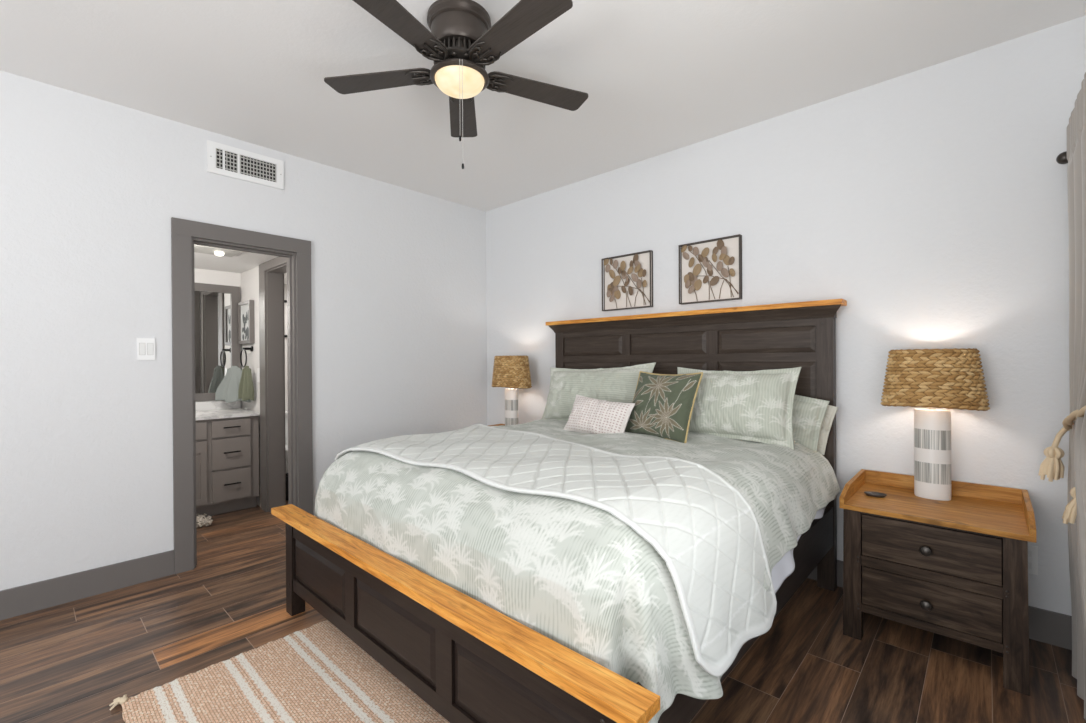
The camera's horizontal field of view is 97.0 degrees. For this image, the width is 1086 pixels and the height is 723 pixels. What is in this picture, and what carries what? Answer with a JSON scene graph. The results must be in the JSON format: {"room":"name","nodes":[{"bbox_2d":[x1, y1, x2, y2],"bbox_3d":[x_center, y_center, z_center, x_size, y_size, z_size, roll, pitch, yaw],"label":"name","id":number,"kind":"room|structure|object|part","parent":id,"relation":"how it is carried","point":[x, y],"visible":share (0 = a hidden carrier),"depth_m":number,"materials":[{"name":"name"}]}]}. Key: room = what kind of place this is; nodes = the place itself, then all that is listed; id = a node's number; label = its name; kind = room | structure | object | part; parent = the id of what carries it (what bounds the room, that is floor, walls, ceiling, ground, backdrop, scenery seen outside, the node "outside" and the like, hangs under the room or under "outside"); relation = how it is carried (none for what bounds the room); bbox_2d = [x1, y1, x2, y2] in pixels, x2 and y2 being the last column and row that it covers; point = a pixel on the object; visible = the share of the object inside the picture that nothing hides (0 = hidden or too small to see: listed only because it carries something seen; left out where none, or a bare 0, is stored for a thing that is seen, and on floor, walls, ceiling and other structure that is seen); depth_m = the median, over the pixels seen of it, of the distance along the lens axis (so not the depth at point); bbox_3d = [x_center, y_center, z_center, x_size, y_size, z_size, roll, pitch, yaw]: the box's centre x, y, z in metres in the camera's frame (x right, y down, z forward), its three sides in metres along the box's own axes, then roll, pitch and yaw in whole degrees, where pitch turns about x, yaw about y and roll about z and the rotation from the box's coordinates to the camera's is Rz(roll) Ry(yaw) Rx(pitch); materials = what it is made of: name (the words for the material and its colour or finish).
{"room":"bedroom","nodes":[
{"label":"bedroom","id":0,"kind":"room"},
{"bbox_2d":[194,268,241,408],"bbox_3d":[-3.300,0.222,4.061,0.100,2.085,1.292,0,0,43],"label":"wall","id":1,"kind":"structure","parent":0,"point":[205,276],"depth_m":4.37,"materials":[{"name":"white paint"}]},
{"bbox_2d":[195,283,239,400],"bbox_3d":[-3.164,-0.170,4.114,0.029,1.043,0.997,0,0,43],"label":"wall mirror","id":2,"kind":"object","parent":1,"relation":"attached to","point":[217,348],"visible":0.23,"depth_m":4.33,"materials":[{"name":"grey paint"}]},
{"bbox_2d":[195,291,230,393],"bbox_3d":[-3.171,-0.170,4.120,0.011,0.915,0.869,0,0,43],"label":"mirror glass","id":3,"kind":"object","parent":2,"relation":"attached to","point":[212,308],"depth_m":4.32,"materials":[{"name":"white"}]},
{"bbox_2d":[195,400,239,410],"bbox_3d":[-3.186,0.398,4.094,0.018,0.080,1.052,0,0,43],"label":"backsplash","id":4,"kind":"structure","parent":1,"relation":"attached to","point":[206,405],"depth_m":4.33,"materials":[{"name":"white stone"}]},
{"bbox_2d":[194,251,286,283],"bbox_3d":[-2.467,-0.866,4.174,1.917,0.080,2.800,0,0,43],"label":"ceiling","id":5,"kind":"structure","parent":0,"point":[243,261],"depth_m":3.97,"materials":[{"name":"white paint"}]},
{"bbox_2d":[194,244,241,256],"bbox_3d":[-2.438,-0.800,3.481,0.260,0.048,0.380,0,0,43],"label":"bathroom ceiling light","id":6,"kind":"object","parent":5,"relation":"attached to","point":[197,248],"visible":0.51,"depth_m":3.51,"materials":[{"name":"silver metal"}]},
{"bbox_2d":[0,70,486,590],"bbox_3d":[-2.643,-0.083,2.472,0.130,2.694,6.050,0,0,43],"label":"wall","id":7,"kind":"structure","parent":0,"point":[91,188],"depth_m":2.74,"materials":[{"name":"white paint"}]},
{"bbox_2d":[0,550,173,620],"bbox_3d":[-3.410,1.200,1.526,0.016,0.141,3.603,0,0,43],"label":"baseboard","id":8,"kind":"structure","parent":7,"relation":"attached to","point":[24,599],"depth_m":2.56,"materials":[{"name":"grey paint"}]},
{"bbox_2d":[137,338,154,359],"bbox_3d":[-2.280,-0.072,2.761,0.010,0.124,0.080,0,0,43],"label":"light switch","id":9,"kind":"object","parent":7,"relation":"attached to","point":[145,346],"visible":1,"depth_m":2.76,"materials":[{"name":"white plastic"}]},
{"bbox_2d":[171,217,312,573],"bbox_3d":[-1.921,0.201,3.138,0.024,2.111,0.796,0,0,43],"label":"trim","id":10,"kind":"structure","parent":7,"relation":"attached to","point":[182,230],"depth_m":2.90,"materials":[{"name":"grey paint"}]},
{"bbox_2d":[207,140,283,189],"bbox_3d":[-1.932,-1.277,3.140,0.014,0.195,0.439,0,0,43],"label":"air vent","id":11,"kind":"object","parent":7,"relation":"in","point":[225,160],"visible":1,"depth_m":3.13,"materials":[{"name":"white plastic"}]},
{"bbox_2d":[241,266,260,506],"bbox_3d":[-2.425,0.216,4.215,1.917,2.085,0.120,0,0,43],"label":"wall","id":12,"kind":"structure","parent":0,"point":[250,278],"depth_m":4.25,"materials":[{"name":"white paint"}]},
{"bbox_2d":[238,300,254,343],"bbox_3d":[-2.677,-0.350,4.333,0.330,0.380,0.039,0,0,43],"label":"framed print","id":13,"kind":"object","parent":12,"relation":"attached to","point":[246,323],"visible":1,"depth_m":4.31,"materials":[{"name":"white paper"}]},
{"bbox_2d":[240,346,252,367],"bbox_3d":[-2.612,-0.042,4.248,0.168,0.190,0.080,0,0,43],"label":"towel ring","id":14,"kind":"object","parent":12,"relation":"attached to","point":[251,347],"visible":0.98,"depth_m":4.25,"materials":[{"name":"black metal"}]},
{"bbox_2d":[238,366,253,400],"bbox_3d":[-2.582,0.188,4.174,0.139,0.302,0.042,0,0,10],"label":"hand towel","id":15,"kind":"object","parent":14,"relation":"hanging from","point":[246,387],"visible":1,"depth_m":4.16,"materials":[{"name":"green fabric"}]},
{"bbox_2d":[257,368,259,381],"bbox_3d":[-2.455,0.119,4.155,0.075,0.120,0.006,0,0,43],"label":"outlet plate","id":16,"kind":"object","parent":12,"relation":"attached to","point":[258,369],"visible":0.79,"depth_m":4.16,"materials":[{"name":"white plastic"}]},
{"bbox_2d":[259,257,286,511],"bbox_3d":[-2.052,0.215,3.869,0.855,2.082,0.153,0,0,43],"label":"trim","id":17,"kind":"structure","parent":12,"relation":"attached to","point":[264,267],"depth_m":4.04,"materials":[{"name":"grey paint"}]},
{"bbox_2d":[267,263,286,511],"bbox_3d":[-2.035,0.247,3.854,0.619,2.018,0.122,0,0,43],"label":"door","id":18,"kind":"structure","parent":12,"relation":"attached to","point":[275,346],"depth_m":4.05,"materials":[{"name":"grey paint"}]},
{"bbox_2d":[284,284,287,410],"bbox_3d":[-2.616,0.214,5.349,0.100,2.085,1.288,0,0,43],"label":"wall","id":19,"kind":"structure","parent":0,"point":[285,285],"depth_m":5.14,"materials":[{"name":"white paint"}]},
{"bbox_2d":[284,300,286,336],"bbox_3d":[-2.740,-0.455,5.123,0.024,0.395,0.380,0,0,43],"label":"framed picture","id":20,"kind":"object","parent":19,"relation":"attached to","point":[285,301],"visible":0.17,"depth_m":5.12,"materials":[{"name":"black paper"}]},
{"bbox_2d":[0,0,1085,211],"bbox_3d":[-1.092,-1.486,1.029,4.113,0.100,6.310,0,0,43],"label":"ceiling","id":21,"kind":"structure","parent":0,"point":[658,77],"depth_m":2.35,"materials":[{"name":"white paint"}]},
{"bbox_2d":[324,0,587,168],"bbox_3d":[-0.333,-1.105,2.003,1.136,0.676,1.168,0,0,43],"label":"ceiling fan","id":22,"kind":"object","parent":21,"relation":"hanging from","point":[461,41],"visible":1,"depth_m":1.94,"materials":[{"name":"brown metal"}]},
{"bbox_3d":[-0.701,-1.225,2.096,0.490,0.016,0.142,0,0,10],"label":"blade","id":23,"kind":"part","parent":22,"relation":"part of","materials":[{"name":"brown wood"}]},
{"bbox_3d":[-0.521,-1.225,1.720,0.142,0.016,0.490,0,0,28],"label":"blade","id":24,"kind":"part","parent":22,"relation":"part of","materials":[{"name":"brown wood"}]},
{"bbox_3d":[-0.352,-1.161,2.032,0.207,0.056,0.207,0,0,43],"label":"lamp shade","id":25,"kind":"part","parent":22,"relation":"part of","materials":[{"name":"white glass"}]},
{"bbox_3d":[-0.320,-0.996,1.912,0.003,0.413,0.003,0,0,43],"label":"pull chain","id":26,"kind":"part","parent":22,"relation":"part of","materials":[{"name":"silver metal"}]},
{"bbox_3d":[-0.398,-1.228,2.384,0.142,0.016,0.490,0,0,-8],"label":"blade","id":27,"kind":"part","parent":22,"relation":"part of","materials":[{"name":"brown wood"}]},
{"bbox_3d":[-0.108,-1.228,1.774,0.142,0.016,0.490,0,0,-44],"label":"blade","id":28,"kind":"part","parent":22,"relation":"part of","materials":[{"name":"brown wood"}]},
{"bbox_3d":[-0.032,-1.229,2.185,0.490,0.016,0.142,0,0,-26],"label":"blade","id":29,"kind":"part","parent":22,"relation":"part of","materials":[{"name":"brown wood"}]},
{"bbox_2d":[0,500,1085,722],"bbox_3d":[-2.084,1.312,1.968,6.860,0.100,6.310,0,0,43],"label":"floor","id":30,"kind":"structure","parent":0,"point":[68,662],"depth_m":2.03,"materials":[{"name":"brown wood"}]},
{"bbox_2d":[196,513,212,527],"bbox_3d":[-2.836,1.236,3.547,0.355,0.040,0.679,0,0,43],"label":"bath mat","id":31,"kind":"object","parent":30,"relation":"on","point":[201,520],"visible":0.16,"depth_m":3.69,"materials":[{"name":"beige fabric"}]},
{"bbox_2d":[196,416,258,516],"bbox_3d":[-2.970,0.864,3.905,0.588,0.796,1.042,0,0,43],"label":"vanity cabinet","id":32,"kind":"object","parent":30,"relation":"on","point":[227,449],"visible":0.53,"depth_m":3.94,"materials":[{"name":"grey paint"}]},
{"bbox_3d":[-2.791,0.550,3.726,0.020,0.133,0.305,0,0,43],"label":"false drawer","id":33,"kind":"part","parent":32,"relation":"part of","materials":[{"name":"grey paint"}]},
{"bbox_3d":[-2.789,0.885,3.727,0.020,0.503,0.305,0,0,43],"label":"door","id":34,"kind":"part","parent":32,"relation":"part of","materials":[{"name":"grey paint"}]},
{"bbox_2d":[195,400,259,419],"bbox_3d":[-2.984,0.411,3.908,0.568,0.106,1.052,0,0,43],"label":"countertop","id":35,"kind":"structure","parent":32,"relation":"on","point":[205,410],"depth_m":4.23,"materials":[{"name":"white stone"}]},
{"bbox_2d":[215,366,250,402],"bbox_3d":[-2.723,0.199,4.228,0.343,0.322,0.041,0,0,8],"label":"hand towel","id":36,"kind":"object","parent":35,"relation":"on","point":[228,388],"visible":0.83,"depth_m":4.22,"materials":[{"name":"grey fabric"}]},
{"bbox_3d":[-2.570,0.753,3.966,0.020,0.243,0.275,0,0,43],"label":"drawer","id":37,"kind":"part","parent":32,"relation":"part of","materials":[{"name":"grey paint"}]},
{"bbox_3d":[-2.571,0.548,3.965,0.020,0.133,0.275,0,0,43],"label":"drawer","id":38,"kind":"part","parent":32,"relation":"part of","materials":[{"name":"grey paint"}]},
{"bbox_3d":[-2.568,1.013,3.966,0.020,0.243,0.275,0,0,43],"label":"drawer","id":39,"kind":"part","parent":32,"relation":"part of","materials":[{"name":"grey paint"}]},
{"bbox_2d":[109,620,449,722],"bbox_3d":[-0.571,1.240,1.869,1.346,0.031,1.549,0,0,43],"label":"rug","id":40,"kind":"object","parent":30,"relation":"on","point":[316,673],"visible":0.41,"depth_m":1.81,"materials":[{"name":"fabric"}]},
{"bbox_2d":[285,411,287,472],"bbox_3d":[-2.475,0.891,4.890,0.719,0.729,0.407,0,0,43],"label":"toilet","id":41,"kind":"object","parent":30,"relation":"on","point":[286,412],"visible":0.05,"depth_m":4.93,"materials":[{"name":"white ceramic"}]},
{"bbox_3d":[-2.663,0.718,5.062,0.205,0.320,0.380,0,0,43],"label":"tank","id":42,"kind":"part","parent":41,"relation":"part of","materials":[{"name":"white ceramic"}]},
{"bbox_2d":[286,473,288,499],"bbox_3d":[-2.318,1.147,4.414,0.170,0.219,0.170,0,0,43],"label":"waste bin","id":43,"kind":"object","parent":30,"relation":"on","point":[286,473],"visible":0.08,"depth_m":4.34,"materials":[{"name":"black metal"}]},
{"bbox_2d":[271,299,846,722],"bbox_3d":[0.138,0.463,2.513,2.145,1.565,2.165,0,0,43],"label":"bed","id":44,"kind":"object","parent":30,"relation":"on","point":[469,661],"visible":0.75,"depth_m":1.90,"materials":[{"name":"brown wood"}]},
{"bbox_3d":[-1.239,1.019,2.409,0.083,0.472,0.064,0,0,43],"label":"footboard post","id":45,"kind":"part","parent":44,"relation":"part of","materials":[{"name":"brown wood"}]},
{"bbox_3d":[-1.013,0.965,2.177,0.557,0.201,0.017,0,0,43],"label":"footboard panel","id":46,"kind":"part","parent":44,"relation":"part of","materials":[{"name":"brown wood"}]},
{"bbox_3d":[-0.555,1.095,1.748,1.817,0.060,0.012,0,0,43],"label":"footboard rail","id":47,"kind":"part","parent":44,"relation":"part of","materials":[{"name":"brown wood"}]},
{"bbox_3d":[-0.540,0.953,1.764,1.818,0.340,0.033,0,0,43],"label":"footboard panel","id":48,"kind":"part","parent":44,"relation":"part of","materials":[{"name":"brown wood"}]},
{"bbox_3d":[-0.544,0.963,1.744,0.557,0.201,0.017,0,0,43],"label":"footboard panel","id":49,"kind":"part","parent":44,"relation":"part of","materials":[{"name":"brown wood"}]},
{"bbox_3d":[-0.556,0.821,1.747,1.817,0.080,0.012,0,0,43],"label":"footboard rail","id":50,"kind":"part","parent":44,"relation":"part of","materials":[{"name":"brown wood"}]},
{"bbox_3d":[-0.548,0.789,1.756,2.039,0.034,0.088,0,0,43],"label":"footboard cornice","id":51,"kind":"part","parent":44,"relation":"part of","materials":[{"name":"brown wood"}]},
{"bbox_3d":[-0.080,0.961,1.316,0.528,0.201,0.017,0,0,43],"label":"footboard panel","id":52,"kind":"part","parent":44,"relation":"part of","materials":[{"name":"brown wood"}]},
{"bbox_3d":[0.154,0.505,3.920,0.083,1.474,0.055,0,0,43],"label":"headboard post","id":53,"kind":"part","parent":44,"relation":"part of","materials":[{"name":"brown wood"}]},
{"bbox_3d":[0.376,0.114,3.687,0.555,0.213,0.016,0,0,43],"label":"headboard panel","id":54,"kind":"part","parent":44,"relation":"part of","materials":[{"name":"brown wood"}]},
{"bbox_3d":[0.374,-0.120,3.687,0.555,0.144,0.016,0,0,43],"label":"headboard panel","id":55,"kind":"part","parent":44,"relation":"part of","materials":[{"name":"brown wood"}]},
{"bbox_3d":[0.159,1.013,1.119,0.083,0.472,0.064,0,0,43],"label":"footboard post","id":56,"kind":"part","parent":44,"relation":"part of","materials":[{"name":"brown wood"}]},
{"bbox_3d":[0.839,0.112,3.260,0.562,0.213,0.016,0,0,43],"label":"headboard panel","id":57,"kind":"part","parent":44,"relation":"part of","materials":[{"name":"brown wood"}]},
{"bbox_3d":[0.837,-0.121,3.260,0.562,0.144,0.016,0,0,43],"label":"headboard panel","id":58,"kind":"part","parent":44,"relation":"part of","materials":[{"name":"brown wood"}]},
{"bbox_3d":[0.856,0.305,3.280,1.818,1.070,0.032,0,0,43],"label":"headboard panel","id":59,"kind":"part","parent":44,"relation":"part of","materials":[{"name":"brown wood"}]},
{"bbox_3d":[0.837,-0.022,3.261,1.817,0.051,0.016,0,0,43],"label":"headboard rail","id":60,"kind":"part","parent":44,"relation":"part of","materials":[{"name":"brown wood"}]},
{"bbox_3d":[0.836,-0.215,3.261,1.817,0.039,0.016,0,0,43],"label":"headboard rail","id":61,"kind":"part","parent":44,"relation":"part of","materials":[{"name":"brown wood"}]},
{"bbox_3d":[0.837,-0.266,3.262,2.074,0.062,0.096,0,0,43],"label":"headboard cornice","id":62,"kind":"part","parent":44,"relation":"part of","materials":[{"name":"brown wood"}]},
{"bbox_3d":[0.874,0.891,1.862,0.030,0.205,1.998,0,0,43],"label":"rail","id":63,"kind":"part","parent":44,"relation":"part of","materials":[{"name":"black wood"}]},
{"bbox_3d":[1.302,-0.123,2.831,0.546,0.144,0.016,0,0,43],"label":"headboard panel","id":64,"kind":"part","parent":44,"relation":"part of","materials":[{"name":"brown wood"}]},
{"bbox_3d":[1.303,0.110,2.832,0.546,0.213,0.016,0,0,43],"label":"headboard panel","id":65,"kind":"part","parent":44,"relation":"part of","materials":[{"name":"brown wood"}]},
{"bbox_3d":[1.551,0.500,2.631,0.083,1.474,0.055,0,0,43],"label":"headboard post","id":66,"kind":"part","parent":44,"relation":"part of","materials":[{"name":"brown wood"}]},
{"bbox_3d":[0.184,0.748,2.572,1.814,0.404,1.840,0,0,43],"label":"mattress","id":67,"kind":"object","parent":44,"relation":"on","visible":0},
{"bbox_2d":[771,506,825,592],"bbox_3d":[0.178,0.658,2.499,2.074,0.422,1.914,0,0,43],"label":"sheet","id":68,"kind":"object","parent":67,"relation":"on","point":[785,567],"visible":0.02,"depth_m":1.81,"materials":[{"name":"white fabric"}]},
{"bbox_2d":[314,419,840,722],"bbox_3d":[0.159,0.664,2.488,2.151,0.519,1.941,0,0,43],"label":"comforter","id":69,"kind":"object","parent":68,"relation":"on","point":[573,573],"visible":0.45,"depth_m":1.55,"materials":[{"name":"green fabric"}]},
{"bbox_2d":[335,424,776,676],"bbox_3d":[-0.117,0.611,2.186,2.186,0.444,0.917,0,0,43],"label":"quilt","id":70,"kind":"object","parent":69,"relation":"on","point":[708,537],"visible":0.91,"depth_m":1.55,"materials":[{"name":"white fabric"}]},
{"bbox_2d":[542,362,655,420],"bbox_3d":[0.359,0.238,3.400,0.915,0.462,0.236,0,0,39],"label":"pillow","id":71,"kind":"object","parent":69,"relation":"on","point":[608,384],"visible":0.64,"depth_m":3.37,"materials":[{"name":"green fabric"}]},
{"bbox_2d":[563,394,634,433],"bbox_3d":[0.333,0.340,2.920,0.458,0.257,0.180,0,0,43],"label":"cushion","id":72,"kind":"object","parent":69,"relation":"on","point":[588,415],"visible":0.88,"depth_m":2.86,"materials":[{"name":"fabric"}]},
{"bbox_2d":[625,371,702,442],"bbox_3d":[0.685,0.255,2.798,0.221,0.392,0.452,0,0,-42],"label":"cushion","id":73,"kind":"object","parent":69,"relation":"on","point":[664,403],"visible":0.94,"depth_m":2.71,"materials":[{"name":"green fabric"}]},
{"bbox_2d":[677,367,800,449],"bbox_3d":[1.047,0.239,2.700,0.706,0.420,0.246,0,0,43],"label":"pillow","id":74,"kind":"object","parent":69,"relation":"on","point":[756,406],"visible":0.84,"depth_m":2.57,"materials":[{"name":"green fabric"}]},
{"bbox_2d":[792,395,829,452],"bbox_3d":[1.169,0.281,2.808,0.883,0.464,0.126,0,0,44],"label":"pillow","id":75,"kind":"object","parent":69,"relation":"on","point":[808,413],"visible":0.2,"depth_m":2.55,"materials":[{"name":"green fabric"}]},
{"bbox_2d":[817,405,837,454],"bbox_3d":[1.359,0.313,2.728,0.550,0.383,0.072,0,0,43],"label":"pillow","id":76,"kind":"object","parent":68,"relation":"on","point":[830,413],"visible":0.11,"depth_m":2.57,"materials":[{"name":"beige fabric"}]},
{"bbox_2d":[839,469,1035,695],"bbox_3d":[1.744,0.905,2.150,0.622,0.663,0.546,0,0,43],"label":"nightstand","id":77,"kind":"object","parent":30,"relation":"on","point":[956,568],"visible":0.98,"depth_m":1.98,"materials":[{"name":"brown wood"}]},
{"bbox_3d":[1.403,0.951,2.175,0.070,0.576,0.050,0,0,43],"label":"leg","id":78,"kind":"part","parent":77,"relation":"part of","materials":[{"name":"brown wood"}]},
{"bbox_2d":[864,491,886,497],"bbox_3d":[1.579,0.633,2.284,0.091,0.014,0.057,0,0,43],"label":"dish","id":79,"kind":"object","parent":77,"relation":"on","point":[868,493],"visible":1,"depth_m":2.28,"materials":[{"name":"grey metal"}]},
{"bbox_3d":[1.567,0.774,1.966,0.042,0.042,0.039,0,0,43],"label":"knob","id":80,"kind":"part","parent":77,"relation":"part of","materials":[{"name":"black metal"}]},
{"bbox_3d":[1.568,0.997,1.967,0.042,0.042,0.039,0,0,43],"label":"knob","id":81,"kind":"part","parent":77,"relation":"part of","materials":[{"name":"black metal"}]},
{"bbox_3d":[1.590,0.883,1.991,0.455,0.044,0.026,0,0,43],"label":"rail","id":82,"kind":"part","parent":77,"relation":"part of","materials":[{"name":"brown wood"}]},
{"bbox_3d":[1.589,0.668,1.991,0.455,0.012,0.024,0,0,43],"label":"rail","id":83,"kind":"part","parent":77,"relation":"part of","materials":[{"name":"brown wood"}]},
{"bbox_3d":[1.733,0.989,2.145,0.448,0.165,0.445,0,0,43],"label":"drawer","id":84,"kind":"part","parent":77,"relation":"part of","materials":[{"name":"brown wood"}]},
{"bbox_3d":[1.731,0.766,2.144,0.448,0.179,0.445,0,0,43],"label":"drawer","id":85,"kind":"part","parent":77,"relation":"part of","materials":[{"name":"brown wood"}]},
{"bbox_3d":[1.592,1.094,1.992,0.455,0.034,0.024,0,0,43],"label":"rail","id":86,"kind":"part","parent":77,"relation":"part of","materials":[{"name":"brown wood"}]},
{"bbox_2d":[880,348,989,500],"bbox_3d":[1.827,0.289,2.256,0.398,0.697,0.291,0,0,37],"label":"table lamp","id":87,"kind":"object","parent":77,"relation":"on","point":[931,378],"visible":1,"depth_m":2.20,"materials":[{"name":"brown wicker"}]},
{"bbox_3d":[1.826,0.080,2.255,0.399,0.268,0.290,0,0,43],"label":"lamp shade","id":88,"kind":"part","parent":87,"relation":"part of","materials":[{"name":"wicker"}]},
{"bbox_3d":[2.100,0.946,2.156,0.070,0.576,0.050,0,0,43],"label":"leg","id":89,"kind":"part","parent":77,"relation":"part of","materials":[{"name":"brown wood"}]},
{"bbox_3d":[1.789,0.949,1.819,0.070,0.576,0.050,0,0,43],"label":"leg","id":90,"kind":"part","parent":77,"relation":"part of","materials":[{"name":"brown wood"}]},
{"bbox_3d":[-0.349,0.913,4.080,0.622,0.663,0.546,0,0,43],"label":"nightstand","id":91,"kind":"object","parent":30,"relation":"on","visible":0},
{"bbox_2d":[492,355,531,425],"bbox_3d":[-0.270,0.298,4.115,0.398,0.697,0.291,0,0,37],"label":"table lamp","id":92,"kind":"object","parent":91,"relation":"on","point":[511,372],"visible":0.98,"depth_m":4.00,"materials":[{"name":"brown wicker"}]},
{"bbox_3d":[-0.271,0.089,4.115,0.399,0.268,0.290,0,0,43],"label":"lamp shade","id":93,"kind":"part","parent":92,"relation":"part of","materials":[{"name":"wicker"}]},
{"bbox_2d":[486,15,1085,615],"bbox_3d":[0.964,-0.107,3.348,4.243,2.694,0.130,0,0,43],"label":"wall","id":94,"kind":"structure","parent":0,"point":[932,201],"depth_m":2.48,"materials":[{"name":"white paint"}]},
{"bbox_2d":[601,250,652,310],"bbox_3d":[0.616,-0.590,3.551,0.423,0.407,0.036,0,0,43],"label":"wall art","id":95,"kind":"object","parent":94,"relation":"attached to","point":[628,278],"visible":1,"depth_m":3.55,"materials":[{"name":"brown paper"}]},
{"bbox_2d":[678,234,741,304],"bbox_3d":[1.079,-0.590,3.123,0.410,0.404,0.036,0,0,43],"label":"wall art","id":96,"kind":"object","parent":94,"relation":"attached to","point":[711,270],"visible":1,"depth_m":3.12,"materials":[{"name":"beige paper"}]},
{"bbox_2d":[807,560,1071,649],"bbox_3d":[0.929,1.168,3.292,3.966,0.141,0.016,0,0,43],"label":"baseboard","id":97,"kind":"structure","parent":94,"relation":"attached to","point":[1045,626],"depth_m":2.10,"materials":[{"name":"grey paint"}]},
{"bbox_2d":[1028,545,1037,574],"bbox_3d":[2.164,0.884,2.155,0.077,0.125,0.008,0,0,43],"label":"wall outlet","id":98,"kind":"object","parent":94,"relation":"attached to","point":[1032,550],"visible":0.36,"depth_m":2.14,"materials":[{"name":"white plastic"}]},
{"bbox_3d":[0.380,-0.095,-0.318,0.130,2.694,6.050,0,0,43],"label":"wall","id":99,"kind":"structure","parent":0,"visible":0},
{"bbox_2d":[1056,151,1067,163],"bbox_3d":[0.957,-0.811,0.566,0.214,0.085,3.748,0,0,43],"label":"curtain rod","id":100,"kind":"object","parent":99,"relation":"attached to","point":[1061,158],"visible":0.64,"depth_m":1.97,"materials":[{"name":"brown metal"}]},
{"bbox_2d":[1067,72,1085,719],"bbox_3d":[1.619,0.134,1.389,0.084,2.172,1.529,0,0,44],"label":"curtain","id":101,"kind":"object","parent":100,"relation":"hanging from","point":[1076,128],"visible":0.98,"depth_m":1.72,"materials":[{"name":"grey fabric"}]},
{"bbox_2d":[1038,406,1085,523],"bbox_3d":[1.854,0.327,1.612,0.174,0.454,0.850,0,0,35],"label":"tieback","id":102,"kind":"object","parent":101,"relation":"attached to","point":[1052,466],"visible":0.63,"depth_m":1.85,"materials":[{"name":"beige fabric"}]}
]}

